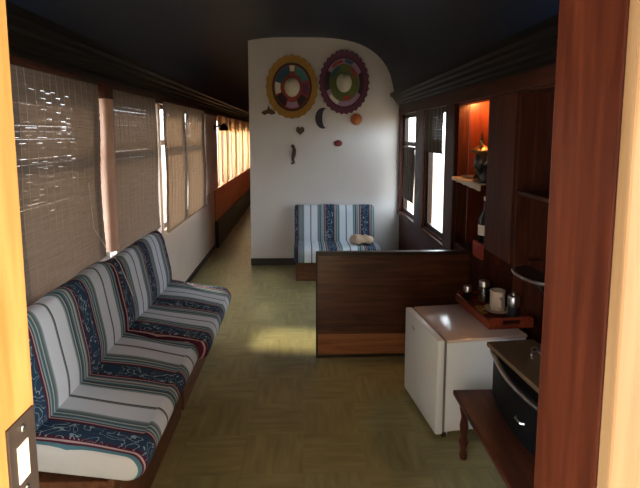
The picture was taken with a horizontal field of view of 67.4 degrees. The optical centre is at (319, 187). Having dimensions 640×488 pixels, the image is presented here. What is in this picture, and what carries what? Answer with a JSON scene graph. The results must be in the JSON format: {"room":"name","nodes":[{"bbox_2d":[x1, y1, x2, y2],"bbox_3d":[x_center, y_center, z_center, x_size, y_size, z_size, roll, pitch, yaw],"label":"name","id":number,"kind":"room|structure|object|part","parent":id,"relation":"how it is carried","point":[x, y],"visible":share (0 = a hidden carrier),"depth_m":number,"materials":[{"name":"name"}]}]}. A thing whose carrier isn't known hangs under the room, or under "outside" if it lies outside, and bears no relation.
{"room":"train carriage","nodes":[
{"label":"train carriage","id":0,"kind":"room"},
{"bbox_2d":[83,92,245,281],"bbox_3d":[-1.566,-0.252,7.343,0.100,2.090,13.240,0,6,-2],"label":"wall","id":1,"kind":"structure","parent":0,"point":[187,245],"depth_m":5.23,"materials":[{"name":"beige paint"}]},
{"bbox_2d":[23,82,86,306],"bbox_3d":[-1.392,-0.009,2.453,0.040,1.080,0.820,0,6,-2],"label":"window","id":2,"kind":"structure","parent":1,"relation":"in","point":[27,82],"depth_m":2.54,"materials":[{"name":"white glass"}]},
{"bbox_2d":[9,58,132,305],"bbox_3d":[-1.181,0.041,2.422,0.227,1.238,0.916,0,6,-2],"label":"bamboo blind","id":3,"kind":"object","parent":2,"relation":"attached to","point":[70,248],"visible":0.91,"depth_m":2.33,"materials":[{"name":"brown wood"}]},
{"bbox_3d":[-1.286,-0.561,2.351,0.016,0.024,0.910,0,6,-2],"label":"head rail","id":4,"kind":"part","parent":3,"relation":"part of","materials":[{"name":"brown wood"}]},
{"bbox_3d":[-1.284,0.461,2.464,0.014,0.014,0.910,0,6,-2],"label":"rod","id":5,"kind":"part","parent":3,"relation":"part of","materials":[{"name":"brown wood"}]},
{"bbox_3d":[-1.181,0.298,2.720,0.210,0.662,0.020,-1,6,-8],"label":"pull cord","id":6,"kind":"part","parent":3,"relation":"part of","materials":[{"name":"beige fabric"}]},
{"bbox_2d":[96,83,119,251],"bbox_3d":[-1.306,-0.119,2.948,0.090,1.020,0.120,0,6,-2],"label":"window post","id":7,"kind":"object","parent":1,"relation":"attached to","point":[108,162],"depth_m":2.91,"materials":[{"name":"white wood"}]},
{"bbox_3d":[-1.293,-0.582,2.897,0.044,0.090,0.110,0,6,-2],"label":"post cap","id":8,"kind":"part","parent":7,"relation":"part of","materials":[{"name":"brown wood"}]},
{"bbox_2d":[5,0,248,119],"bbox_3d":[-1.448,-1.227,7.240,0.135,0.190,13.240,0,6,-2],"label":"trim","id":9,"kind":"structure","parent":1,"relation":"attached to","point":[31,36],"depth_m":2.63,"materials":[{"name":"paint"}]},
{"bbox_2d":[9,55,248,122],"bbox_3d":[-1.498,-1.100,7.252,0.035,0.065,13.240,0,6,-2],"label":"trim","id":10,"kind":"structure","parent":1,"relation":"attached to","point":[158,100],"depth_m":3.35,"materials":[{"name":"brown wood"}]},
{"bbox_2d":[110,100,156,258],"bbox_3d":[-1.436,-0.107,3.609,0.040,1.140,1.140,0,6,-2],"label":"window","id":11,"kind":"structure","parent":1,"relation":"in","point":[115,252],"depth_m":3.32,"materials":[{"name":"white glass"}]},
{"bbox_2d":[112,85,160,252],"bbox_3d":[-1.326,-0.157,3.512,0.019,1.083,0.956,0,6,-2],"label":"bamboo blind","id":12,"kind":"object","parent":11,"relation":"attached to","point":[136,163],"visible":0.78,"depth_m":3.44,"materials":[{"name":"brown wood"}]},
{"bbox_3d":[-1.327,-0.683,3.454,0.016,0.024,0.950,0,6,-2],"label":"head rail","id":13,"kind":"part","parent":12,"relation":"part of","materials":[{"name":"brown wood"}]},
{"bbox_2d":[160,105,171,227],"bbox_3d":[-1.473,-0.215,4.592,0.040,1.140,0.680,0,6,-2],"label":"window","id":14,"kind":"structure","parent":1,"relation":"in","point":[161,106],"depth_m":4.44,"materials":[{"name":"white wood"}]},
{"bbox_2d":[162,99,188,233],"bbox_3d":[-1.367,-0.226,4.593,0.019,1.183,0.801,0,6,-2],"label":"bamboo blind","id":15,"kind":"object","parent":14,"relation":"attached to","point":[175,146],"visible":1,"depth_m":4.54,"materials":[{"name":"brown wood"}]},
{"bbox_3d":[-1.368,-0.802,4.529,0.016,0.024,0.795,0,6,-2],"label":"head rail","id":16,"kind":"part","parent":15,"relation":"part of","materials":[{"name":"brown wood"}]},
{"bbox_3d":[-1.366,0.355,4.657,0.014,0.014,0.795,0,6,-2],"label":"rod","id":17,"kind":"part","parent":15,"relation":"part of","materials":[{"name":"brown wood"}]},
{"bbox_2d":[185,105,206,217],"bbox_3d":[-1.400,-0.323,5.469,0.019,1.183,0.966,0,6,-2],"label":"bamboo blind","id":18,"kind":"object","parent":1,"relation":"attached to","point":[194,118],"visible":0.98,"depth_m":5.40,"materials":[{"name":"brown wood"}]},
{"bbox_3d":[-1.401,-0.899,5.405,0.016,0.024,0.960,0,6,-2],"label":"head rail","id":19,"kind":"part","parent":18,"relation":"part of","materials":[{"name":"brown wood"}]},
{"bbox_2d":[204,114,216,195],"bbox_3d":[-1.453,-0.449,6.319,0.050,1.025,0.720,0,6,-2],"label":"bamboo blind","id":20,"kind":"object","parent":1,"relation":"attached to","point":[209,120],"depth_m":6.25,"materials":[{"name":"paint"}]},
{"bbox_2d":[185,188,250,282],"bbox_3d":[-1.544,0.440,8.860,0.050,0.380,10.380,0,6,-2],"label":"baseboard","id":21,"kind":"structure","parent":1,"relation":"attached to","point":[229,219],"depth_m":7.64,"materials":[{"name":"brown wood"}]},
{"bbox_2d":[218,131,222,184],"bbox_3d":[-1.576,-0.555,7.309,0.040,1.020,0.800,0,6,-2],"label":"window","id":22,"kind":"structure","parent":1,"relation":"in","point":[221,131],"depth_m":7.66,"materials":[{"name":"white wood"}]},
{"bbox_2d":[214,123,228,130],"bbox_3d":[-1.340,-0.831,6.523,0.195,0.100,0.130,0,6,-2],"label":"wall lamp","id":23,"kind":"object","parent":1,"relation":"attached to","point":[223,127],"visible":1,"depth_m":6.49,"materials":[{"name":"metal"}]},
{"bbox_3d":[-1.307,-0.831,6.524,0.130,0.100,0.130,0,6,-2],"label":"lamp shade","id":24,"kind":"part","parent":23,"relation":"part of","materials":[{"name":"metal"}]},
{"bbox_2d":[217,115,227,185],"bbox_3d":[-1.477,-0.576,7.311,0.032,1.020,0.840,0,6,-2],"label":"window curtain","id":25,"kind":"object","parent":1,"relation":"hanging from","point":[220,119],"visible":0.93,"depth_m":7.13,"materials":[{"name":"fabric"}]},
{"bbox_3d":[-1.470,-0.534,7.026,0.024,1.000,0.265,0,6,-2],"label":"curtain panel","id":26,"kind":"part","parent":25,"relation":"part of","materials":[{"name":"fabric"}]},
{"bbox_3d":[-1.492,-0.598,7.598,0.024,1.000,0.265,0,6,-2],"label":"curtain panel","id":27,"kind":"part","parent":25,"relation":"part of","materials":[{"name":"fabric"}]},
{"bbox_2d":[215,116,242,187],"bbox_3d":[-1.592,-0.828,9.735,0.030,1.020,6.020,0,6,-2],"label":"trim","id":28,"kind":"structure","parent":1,"relation":"attached to","point":[215,116],"depth_m":6.87,"materials":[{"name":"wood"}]},
{"bbox_2d":[214,168,249,220],"bbox_3d":[-1.613,-0.149,10.373,0.030,0.460,7.240,0,6,-2],"label":"trim","id":29,"kind":"structure","parent":1,"relation":"attached to","point":[228,193],"depth_m":8.18,"materials":[{"name":"orange wood"}]},
{"bbox_2d":[228,118,235,179],"bbox_3d":[-1.513,-0.683,8.284,0.032,1.020,0.840,0,6,-2],"label":"window curtain","id":30,"kind":"object","parent":1,"relation":"hanging from","point":[231,122],"visible":0.98,"depth_m":8.15,"materials":[{"name":"fabric"}]},
{"bbox_3d":[-1.507,-0.642,7.999,0.024,1.000,0.265,0,6,-2],"label":"curtain panel","id":31,"kind":"part","parent":30,"relation":"part of","materials":[{"name":"fabric"}]},
{"bbox_3d":[-1.528,-0.705,8.571,0.024,1.000,0.265,0,6,-2],"label":"curtain panel","id":32,"kind":"part","parent":30,"relation":"part of","materials":[{"name":"fabric"}]},
{"bbox_2d":[236,120,242,174],"bbox_3d":[-1.550,-0.791,9.258,0.032,1.020,0.840,0,6,-2],"label":"window curtain","id":33,"kind":"object","parent":1,"relation":"hanging from","point":[239,124],"visible":0.98,"depth_m":9.13,"materials":[{"name":"fabric"}]},
{"bbox_3d":[-1.543,-0.750,8.973,0.024,1.000,0.265,0,6,-2],"label":"curtain panel","id":34,"kind":"part","parent":33,"relation":"part of","materials":[{"name":"fabric"}]},
{"bbox_3d":[-1.565,-0.813,9.544,0.024,1.000,0.265,0,6,-2],"label":"curtain panel","id":35,"kind":"part","parent":33,"relation":"part of","materials":[{"name":"fabric"}]},
{"bbox_2d":[242,121,247,170],"bbox_3d":[-1.587,-0.898,10.231,0.032,1.020,0.840,0,6,-2],"label":"window curtain","id":36,"kind":"object","parent":1,"relation":"hanging from","point":[245,124],"visible":0.98,"depth_m":10.07,"materials":[{"name":"fabric"}]},
{"bbox_3d":[-1.580,-0.857,9.946,0.024,1.000,0.265,0,6,-2],"label":"curtain panel","id":37,"kind":"part","parent":36,"relation":"part of","materials":[{"name":"fabric"}]},
{"bbox_3d":[-1.602,-0.920,10.518,0.024,1.000,0.265,0,6,-2],"label":"curtain panel","id":38,"kind":"part","parent":36,"relation":"part of","materials":[{"name":"fabric"}]},
{"bbox_2d":[248,123,249,167],"bbox_3d":[-1.624,-1.006,11.204,0.032,1.020,0.840,0,6,-2],"label":"window curtain","id":39,"kind":"object","parent":1,"relation":"hanging from","point":[248,123],"visible":0.4,"depth_m":10.85,"materials":[{"name":"fabric"}]},
{"bbox_2d":[6,0,558,110],"bbox_3d":[-0.296,-1.634,7.148,2.531,0.740,13.420,0,6,-2],"label":"ceiling","id":40,"kind":"structure","parent":0,"point":[203,44],"depth_m":4.05,"materials":[{"name":"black paint"}]},
{"bbox_2d":[248,37,398,257],"bbox_3d":[0.065,-0.420,5.876,1.830,2.746,0.100,0,6,-2],"label":"wall","id":41,"kind":"structure","parent":0,"point":[364,169],"depth_m":5.83,"materials":[{"name":"paint"}]},
{"bbox_2d":[261,106,274,114],"bbox_3d":[-0.618,-0.930,5.734,0.170,0.120,0.014,0,6,-2],"label":"plaque","id":42,"kind":"object","parent":41,"relation":"attached to","point":[268,111],"visible":1,"depth_m":5.73,"materials":[{"name":"wood"}]},
{"bbox_2d":[251,258,295,264],"bbox_3d":[0.059,0.908,5.965,1.825,0.085,0.015,0,6,-2],"label":"baseboard","id":43,"kind":"structure","parent":41,"relation":"attached to","point":[254,261],"depth_m":5.93,"materials":[{"name":"black wood"}]},
{"bbox_2d":[266,54,317,118],"bbox_3d":[-0.331,-1.192,5.649,0.622,0.752,0.187,0,6,-2],"label":"sombrero","id":44,"kind":"object","parent":41,"relation":"attached to","point":[291,86],"visible":1,"depth_m":5.69,"materials":[{"name":"yellow fabric"}]},
{"bbox_3d":[-0.331,-1.192,5.649,0.190,0.238,0.187,0,6,-2],"label":"crown","id":45,"kind":"part","parent":44,"relation":"part of","materials":[{"name":"fabric"}]},
{"bbox_2d":[291,144,295,163],"bbox_3d":[-0.321,-0.405,5.799,0.062,0.249,0.048,2,7,20],"label":"ornament","id":46,"kind":"object","parent":41,"relation":"attached to","point":[292,145],"visible":1,"depth_m":5.78,"materials":[{"name":"brown ceramic"}]},
{"bbox_2d":[296,127,303,134],"bbox_3d":[-0.238,-0.688,5.774,0.100,0.100,0.018,0,6,-2],"label":"plaque","id":47,"kind":"object","parent":41,"relation":"attached to","point":[300,131],"visible":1,"depth_m":5.76,"materials":[{"name":"wood"}]},
{"bbox_2d":[315,108,325,128],"bbox_3d":[0.021,-0.838,5.767,0.159,0.250,0.018,0,6,-2],"label":"plaque","id":48,"kind":"object","parent":41,"relation":"attached to","point":[318,117],"visible":1,"depth_m":5.76,"materials":[{"name":"ceramic"}]},
{"bbox_2d":[334,140,341,146],"bbox_3d":[0.222,-0.540,5.799,0.100,0.078,0.035,0,6,-2],"label":"plaque","id":49,"kind":"object","parent":41,"relation":"attached to","point":[338,143],"visible":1,"depth_m":5.79,"materials":[{"name":"ceramic"}]},
{"bbox_2d":[319,50,369,113],"bbox_3d":[0.289,-1.249,5.667,0.610,0.748,0.187,0,6,-2],"label":"sombrero","id":50,"kind":"object","parent":41,"relation":"attached to","point":[344,82],"visible":1,"depth_m":5.71,"materials":[{"name":"purple fabric"}]},
{"bbox_3d":[0.289,-1.249,5.667,0.190,0.238,0.187,0,6,-2],"label":"crown","id":51,"kind":"part","parent":50,"relation":"part of","materials":[{"name":"fabric"}]},
{"bbox_2d":[350,113,361,124],"bbox_3d":[0.437,-0.829,5.774,0.153,0.153,0.036,0,6,-2],"label":"plaque","id":52,"kind":"object","parent":41,"relation":"attached to","point":[356,119],"visible":1,"depth_m":5.77,"materials":[{"name":"orange ceramic"}]},
{"bbox_2d":[151,205,506,487],"bbox_3d":[-0.247,0.896,6.734,2.720,0.060,15.000,0,6,-2],"label":"floor","id":53,"kind":"structure","parent":0,"point":[261,410],"depth_m":2.77,"materials":[{"name":"tile"}]},
{"bbox_2d":[27,261,198,487],"bbox_3d":[-0.984,0.905,2.187,0.649,0.921,1.040,0,6,-2],"label":"upholstered bench","id":54,"kind":"object","parent":53,"relation":"on","point":[107,398],"visible":0.83,"depth_m":2.04,"materials":[{"name":"white fabric"}]},
{"bbox_3d":[-1.155,0.677,2.181,0.177,0.466,0.990,0,6,-2],"label":"backrest","id":55,"kind":"part","parent":54,"relation":"part of","materials":[{"name":"fabric"}]},
{"bbox_2d":[36,332,198,480],"bbox_3d":[-0.950,0.936,2.217,0.579,0.177,0.990,0,6,-2],"label":"seat cushion","id":56,"kind":"object","parent":54,"relation":"on","point":[110,423],"depth_m":1.98,"materials":[{"name":"fabric"}]},
{"bbox_2d":[104,231,230,409],"bbox_3d":[-1.002,0.805,3.197,0.690,0.897,0.940,0,6,-2],"label":"upholstered bench","id":57,"kind":"object","parent":53,"relation":"on","point":[160,307],"visible":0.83,"depth_m":3.04,"materials":[{"name":"white fabric"}]},
{"bbox_3d":[-1.192,0.580,3.165,0.177,0.442,0.940,0,6,-2],"label":"backrest","id":58,"kind":"part","parent":57,"relation":"part of","materials":[{"name":"fabric"}]},
{"bbox_2d":[126,280,230,358],"bbox_3d":[-0.967,0.840,3.202,0.620,0.210,0.940,0,6,-2],"label":"seat cushion","id":59,"kind":"object","parent":57,"relation":"on","point":[181,311],"depth_m":3.05,"materials":[{"name":"fabric"}]},
{"bbox_2d":[294,204,380,280],"bbox_3d":[0.181,0.605,5.550,0.950,0.779,0.751,0,6,-2],"label":"bench","id":60,"kind":"object","parent":53,"relation":"on","point":[322,227],"visible":0.82,"depth_m":5.68,"materials":[{"name":"blue fabric"}]},
{"bbox_3d":[0.173,0.434,5.753,0.950,0.484,0.177,0,6,-2],"label":"backrest","id":61,"kind":"part","parent":60,"relation":"part of","materials":[{"name":"multicoloured fabric"}]},
{"bbox_2d":[294,240,380,262],"bbox_3d":[0.182,0.708,5.526,0.950,0.207,0.681,0,6,-2],"label":"seat cushion","id":62,"kind":"object","parent":60,"relation":"on","point":[304,250],"depth_m":5.22,"materials":[{"name":"multicoloured fabric"}]},
{"bbox_2d":[349,234,373,244],"bbox_3d":[0.463,0.562,5.368,0.280,0.111,0.210,0,6,-2],"label":"cloth bundle","id":63,"kind":"object","parent":60,"relation":"on","point":[358,239],"visible":1,"depth_m":5.30,"materials":[{"name":"beige fabric"}]},
{"bbox_2d":[316,250,469,357],"bbox_3d":[0.512,0.810,3.697,1.103,0.778,0.512,0,6,-2],"label":"wall","id":64,"kind":"structure","parent":53,"relation":"on","point":[363,298],"depth_m":3.44,"materials":[{"name":"brown wood"}]},
{"bbox_3d":[-0.023,0.852,3.447,0.014,0.750,0.047,0,6,-2],"label":"post","id":65,"kind":"part","parent":64,"relation":"part of","materials":[{"name":"brown wood"}]},
{"bbox_3d":[0.528,1.212,3.501,1.089,0.022,0.030,0,6,-2],"label":"rail","id":66,"kind":"part","parent":64,"relation":"part of","materials":[{"name":"brown wood"}]},
{"bbox_3d":[0.521,0.463,3.425,1.103,0.028,0.047,0,6,-2],"label":"rail","id":67,"kind":"part","parent":64,"relation":"part of","materials":[{"name":"brown wood"}]},
{"bbox_2d":[404,304,526,436],"bbox_3d":[0.815,1.028,2.784,0.505,0.545,0.503,-1,6,-9],"label":"mini fridge","id":68,"kind":"object","parent":53,"relation":"on","point":[447,350],"visible":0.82,"depth_m":2.55,"materials":[{"name":"white metal"}]},
{"bbox_3d":[0.587,1.018,2.748,0.040,0.517,0.500,-1,6,-9],"label":"door","id":69,"kind":"part","parent":68,"relation":"part of","materials":[{"name":"white metal"}]},
{"bbox_3d":[0.841,0.766,2.761,0.452,0.018,0.500,-1,6,-9],"label":"panel","id":70,"kind":"part","parent":68,"relation":"part of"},
{"bbox_2d":[455,290,533,329],"bbox_3d":[1.022,0.713,2.856,0.260,0.064,0.470,-1,6,-6],"label":"wooden tray","id":71,"kind":"object","parent":68,"relation":"on","point":[491,321],"visible":0.73,"depth_m":2.70,"materials":[{"name":"red wood"}]},
{"bbox_2d":[463,284,471,300],"bbox_3d":[0.931,0.664,3.028,0.060,0.101,0.060,0,6,-2],"label":"glass jar","id":72,"kind":"object","parent":71,"relation":"on","point":[466,288],"visible":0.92,"depth_m":3.01,"materials":[{"name":"clear"}]},
{"bbox_3d":[0.931,0.632,3.025,0.053,0.036,0.053,0,6,-2],"label":"lid","id":73,"kind":"part","parent":72,"relation":"part of","materials":[{"name":"metal"}]},
{"bbox_2d":[478,279,489,301],"bbox_3d":[1.026,0.647,3.005,0.072,0.141,0.072,0,6,-2],"label":"glass jar","id":74,"kind":"object","parent":71,"relation":"on","point":[483,296],"visible":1,"depth_m":2.98,"materials":[{"name":"clear glass"}]},
{"bbox_3d":[1.026,0.595,2.999,0.063,0.036,0.063,0,6,-2],"label":"lid","id":75,"kind":"part","parent":74,"relation":"part of","materials":[{"name":"metal"}]},
{"bbox_2d":[484,304,507,313],"bbox_3d":[1.052,0.724,2.853,0.158,0.018,0.158,0,6,-2],"label":"saucer","id":76,"kind":"object","parent":71,"relation":"on","point":[488,309],"visible":0.58,"depth_m":2.83,"materials":[{"name":"beige ceramic"}]},
{"bbox_2d":[489,288,505,310],"bbox_3d":[1.045,0.662,2.836,0.086,0.115,0.111,5,8,36],"label":"mug","id":77,"kind":"object","parent":76,"relation":"on","point":[497,295],"visible":1,"depth_m":2.81,"materials":[{"name":"beige ceramic"}]},
{"bbox_2d":[507,291,519,320],"bbox_3d":[1.102,0.665,2.733,0.068,0.165,0.068,0,6,-2],"label":"canister","id":78,"kind":"object","parent":71,"relation":"on","point":[513,300],"visible":0.9,"depth_m":2.71,"materials":[{"name":"metal"}]},
{"bbox_3d":[1.102,0.627,2.728,0.068,0.090,0.068,0,6,-2],"label":"lid","id":79,"kind":"part","parent":78,"relation":"part of","materials":[{"name":"metal"}]},
{"bbox_2d":[453,389,534,487],"bbox_3d":[0.891,1.218,2.000,0.430,0.340,0.840,0,6,-2],"label":"wooden bench","id":80,"kind":"object","parent":53,"relation":"on","point":[514,463],"visible":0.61,"depth_m":2.04,"materials":[{"name":"brown wood"}]},
{"bbox_3d":[0.712,1.189,2.373,0.048,0.315,0.047,0,6,-2],"label":"leg","id":81,"kind":"part","parent":80,"relation":"part of","materials":[{"name":"brown wood"}]},
{"bbox_2d":[490,349,538,456],"bbox_3d":[0.952,0.930,1.978,0.310,0.236,0.736,-1,6,-7],"label":"drawer","id":82,"kind":"object","parent":80,"relation":"on","point":[516,400],"visible":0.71,"depth_m":1.99,"materials":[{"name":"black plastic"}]},
{"bbox_2d":[487,339,540,393],"bbox_3d":[0.983,0.800,1.975,0.245,0.022,0.775,-1,6,-7],"label":"wooden board","id":83,"kind":"object","parent":82,"relation":"on","point":[516,354],"visible":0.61,"depth_m":2.18,"materials":[{"name":"brown wood"}]},
{"bbox_2d":[531,343,540,355],"bbox_3d":[1.001,0.745,2.184,0.083,0.038,0.124,0,6,-2],"label":"ring","id":84,"kind":"object","parent":83,"relation":"on","point":[537,350],"visible":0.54,"depth_m":2.21,"materials":[{"name":"metal"}]},
{"bbox_3d":[0.842,0.827,1.952,0.088,0.026,0.736,-1,6,-7],"label":"chrome trim","id":85,"kind":"part","parent":82,"relation":"part of","materials":[{"name":"metal"}]},
{"bbox_3d":[0.813,0.950,1.962,0.020,0.010,0.068,-1,6,-7],"label":"handle","id":86,"kind":"part","parent":82,"relation":"part of","materials":[{"name":"metal"}]},
{"bbox_2d":[399,84,552,295],"bbox_3d":[0.963,-0.263,7.437,0.080,2.090,13.240,0,6,-2],"label":"wall","id":87,"kind":"structure","parent":0,"point":[410,238],"depth_m":3.70,"materials":[{"name":"brown wood"}]},
{"bbox_2d":[402,113,415,218],"bbox_3d":[1.038,-0.257,5.427,0.040,1.160,0.720,0,6,-2],"label":"window","id":88,"kind":"structure","parent":87,"relation":"in","point":[412,115],"depth_m":5.68,"materials":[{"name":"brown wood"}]},
{"bbox_2d":[402,146,414,203],"bbox_3d":[0.987,-0.161,5.375,0.018,0.603,0.566,0,6,-2],"label":"slat blind","id":89,"kind":"object","parent":88,"relation":"attached to","point":[409,152],"visible":0.96,"depth_m":5.34,"materials":[{"name":"brown wood"}]},
{"bbox_2d":[397,210,448,249],"bbox_3d":[1.014,0.423,4.731,0.025,0.040,2.430,0,6,-2],"label":"trim","id":90,"kind":"structure","parent":87,"relation":"attached to","point":[437,242],"depth_m":4.62,"materials":[{"name":"brown wood"}]},
{"bbox_2d":[398,104,457,249],"bbox_3d":[1.010,-0.194,4.809,0.022,1.170,2.120,0,6,-2],"label":"trim","id":91,"kind":"structure","parent":87,"relation":"attached to","point":[451,110],"depth_m":3.97,"materials":[{"name":"brown wood"}]},
{"bbox_2d":[426,107,445,237],"bbox_3d":[1.078,-0.150,4.363,0.040,1.140,0.660,0,6,-2],"label":"window","id":92,"kind":"structure","parent":87,"relation":"in","point":[436,230],"depth_m":4.66,"materials":[{"name":"brown wood"}]},
{"bbox_2d":[424,106,443,153],"bbox_3d":[1.024,-0.529,4.330,0.019,0.423,0.606,0,6,-2],"label":"slat blind","id":93,"kind":"object","parent":92,"relation":"attached to","point":[434,117],"visible":0.9,"depth_m":4.30,"materials":[{"name":"brown wood"}]},
{"bbox_2d":[390,14,558,106],"bbox_3d":[1.008,-0.788,3.268,0.135,0.190,5.070,0,6,-2],"label":"trim","id":94,"kind":"structure","parent":87,"relation":"attached to","point":[534,47],"depth_m":2.79,"materials":[{"name":"paint"}]},
{"bbox_2d":[452,101,498,265],"bbox_3d":[1.182,-0.136,3.417,0.306,1.240,0.626,0,6,-2],"label":"upper cabinet","id":95,"kind":"object","parent":87,"relation":"attached to","point":[479,112],"visible":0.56,"depth_m":3.69,"materials":[{"name":"red wood"}]},
{"bbox_2d":[461,175,473,178],"bbox_3d":[1.128,-0.081,3.557,0.156,0.016,0.201,0,6,-2],"label":"dish","id":96,"kind":"object","parent":95,"relation":"on","point":[464,176],"visible":0.41,"depth_m":3.61,"materials":[{"name":"ceramic"}]},
{"bbox_3d":[1.195,0.470,3.485,0.240,0.020,0.586,0,6,-2],"label":"panel","id":97,"kind":"part","parent":95,"relation":"part of","materials":[{"name":"brown wood"}]},
{"bbox_3d":[1.224,-0.169,3.720,0.159,1.240,0.020,0,6,-2],"label":"panel","id":98,"kind":"part","parent":95,"relation":"part of","materials":[{"name":"red wood"}]},
{"bbox_2d":[472,240,483,259],"bbox_3d":[1.139,0.425,3.312,0.120,0.108,0.160,0,6,-2],"label":"box","id":99,"kind":"object","parent":95,"relation":"on","point":[478,247],"visible":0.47,"depth_m":3.27,"materials":[{"name":"red paint"}]},
{"bbox_2d":[478,197,485,242],"bbox_3d":[1.139,0.214,3.288,0.106,0.312,0.106,0,6,-2],"label":"glass bottle","id":100,"kind":"object","parent":99,"relation":"on","point":[481,220],"visible":0.31,"depth_m":3.27,"materials":[{"name":"glass"}]},
{"bbox_2d":[471,132,487,180],"bbox_3d":[1.125,-0.220,3.341,0.150,0.340,0.150,0,6,-2],"label":"lantern","id":101,"kind":"object","parent":95,"relation":"on","point":[481,151],"visible":0.6,"depth_m":3.31,"materials":[{"name":"gold metal"}]},
{"bbox_3d":[1.125,-0.180,3.345,0.104,0.110,0.104,0,6,-2],"label":"globe","id":102,"kind":"part","parent":101,"relation":"part of","materials":[{"name":"clear glass"}]},
{"bbox_2d":[473,162,486,182],"bbox_3d":[1.133,-0.139,3.220,0.169,0.206,0.150,5,8,35],"label":"kettle","id":103,"kind":"object","parent":95,"relation":"on","point":[482,173],"visible":0.24,"depth_m":3.19,"materials":[{"name":"metal"}]},
{"bbox_3d":[1.057,-0.113,3.214,0.068,0.080,0.032,0,6,-2],"label":"spout","id":104,"kind":"part","parent":103,"relation":"part of","materials":[{"name":"metal"}]},
{"bbox_2d":[399,63,555,114],"bbox_3d":[1.061,-0.649,3.286,0.030,0.090,5.070,0,6,-2],"label":"trim","id":105,"kind":"structure","parent":87,"relation":"attached to","point":[542,76],"depth_m":2.92,"materials":[{"name":"brown wood"}]},
{"bbox_2d":[485,92,517,263],"bbox_3d":[1.087,-0.068,2.898,0.012,0.980,0.370,0,6,-2],"label":"cabinet door","id":106,"kind":"structure","parent":87,"relation":"attached to","point":[503,108],"depth_m":2.86,"materials":[{"name":"red wood"}]},
{"bbox_2d":[511,265,544,293],"bbox_3d":[1.042,0.480,2.388,0.141,0.112,0.331,0,6,-2],"label":"corner shelf","id":107,"kind":"object","parent":87,"relation":"attached to","point":[527,273],"visible":0.83,"depth_m":2.38,"materials":[{"name":"wood"}]},
{"bbox_2d":[511,84,554,342],"bbox_3d":[1.242,0.255,2.471,0.260,1.550,0.514,0,6,-2],"label":"wall panel","id":108,"kind":"object","parent":87,"relation":"attached to","point":[537,104],"visible":0.13,"depth_m":2.67,"materials":[{"name":"red wood"}]},
{"bbox_2d":[518,191,548,202],"bbox_3d":[1.232,0.052,2.448,0.240,0.020,0.474,0,6,-2],"label":"shelf","id":109,"kind":"object","parent":108,"relation":"attached to","point":[543,196],"depth_m":2.56,"materials":[{"name":"brown wood"}]},
{"bbox_3d":[1.232,-0.505,2.387,0.240,0.020,0.474,0,6,-2],"label":"panel","id":110,"kind":"part","parent":108,"relation":"part of","materials":[{"name":"brown wood"}]},
{"bbox_2d":[493,256,542,342],"bbox_3d":[1.205,0.827,2.991,0.075,0.900,0.510,0,6,-2],"label":"wall","id":111,"kind":"structure","parent":0,"point":[502,273],"depth_m":2.73,"materials":[{"name":"brown wood"}]},
{"bbox_3d":[-0.025,0.125,0.687,2.720,2.800,0.140,0,6,-2],"label":"wall","id":112,"kind":"structure","parent":0,"visible":0},
{"bbox_2d":[0,0,639,487],"bbox_3d":[0.020,0.474,0.723,1.030,2.100,0.190,0,6,-2],"label":"door frame","id":113,"kind":"structure","parent":112,"relation":"in","point":[588,435],"depth_m":0.69,"materials":[{"name":"brown wood"}]},
{"bbox_3d":[-0.465,0.472,0.756,0.005,0.235,0.070,0,6,-2],"label":"strike plate","id":114,"kind":"part","parent":113,"relation":"part of","materials":[{"name":"metal"}]},
{"bbox_3d":[0.458,0.481,0.657,0.160,2.100,0.024,0,6,-2],"label":"trim","id":115,"kind":"part","parent":113,"relation":"part of","materials":[{"name":"brown wood"}]},
{"label":"packet","id":116,"kind":"object","parent":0,"visible":0},
{"bbox_2d":[475,305,485,310],"bbox_3d":[0.952,0.715,2.853,0.044,0.012,0.064,6,8,42],"label":"packet","id":117,"kind":"object","parent":116,"relation":"on","point":[479,308],"visible":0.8,"depth_m":2.85,"materials":[{"name":"paper"}]}
]}

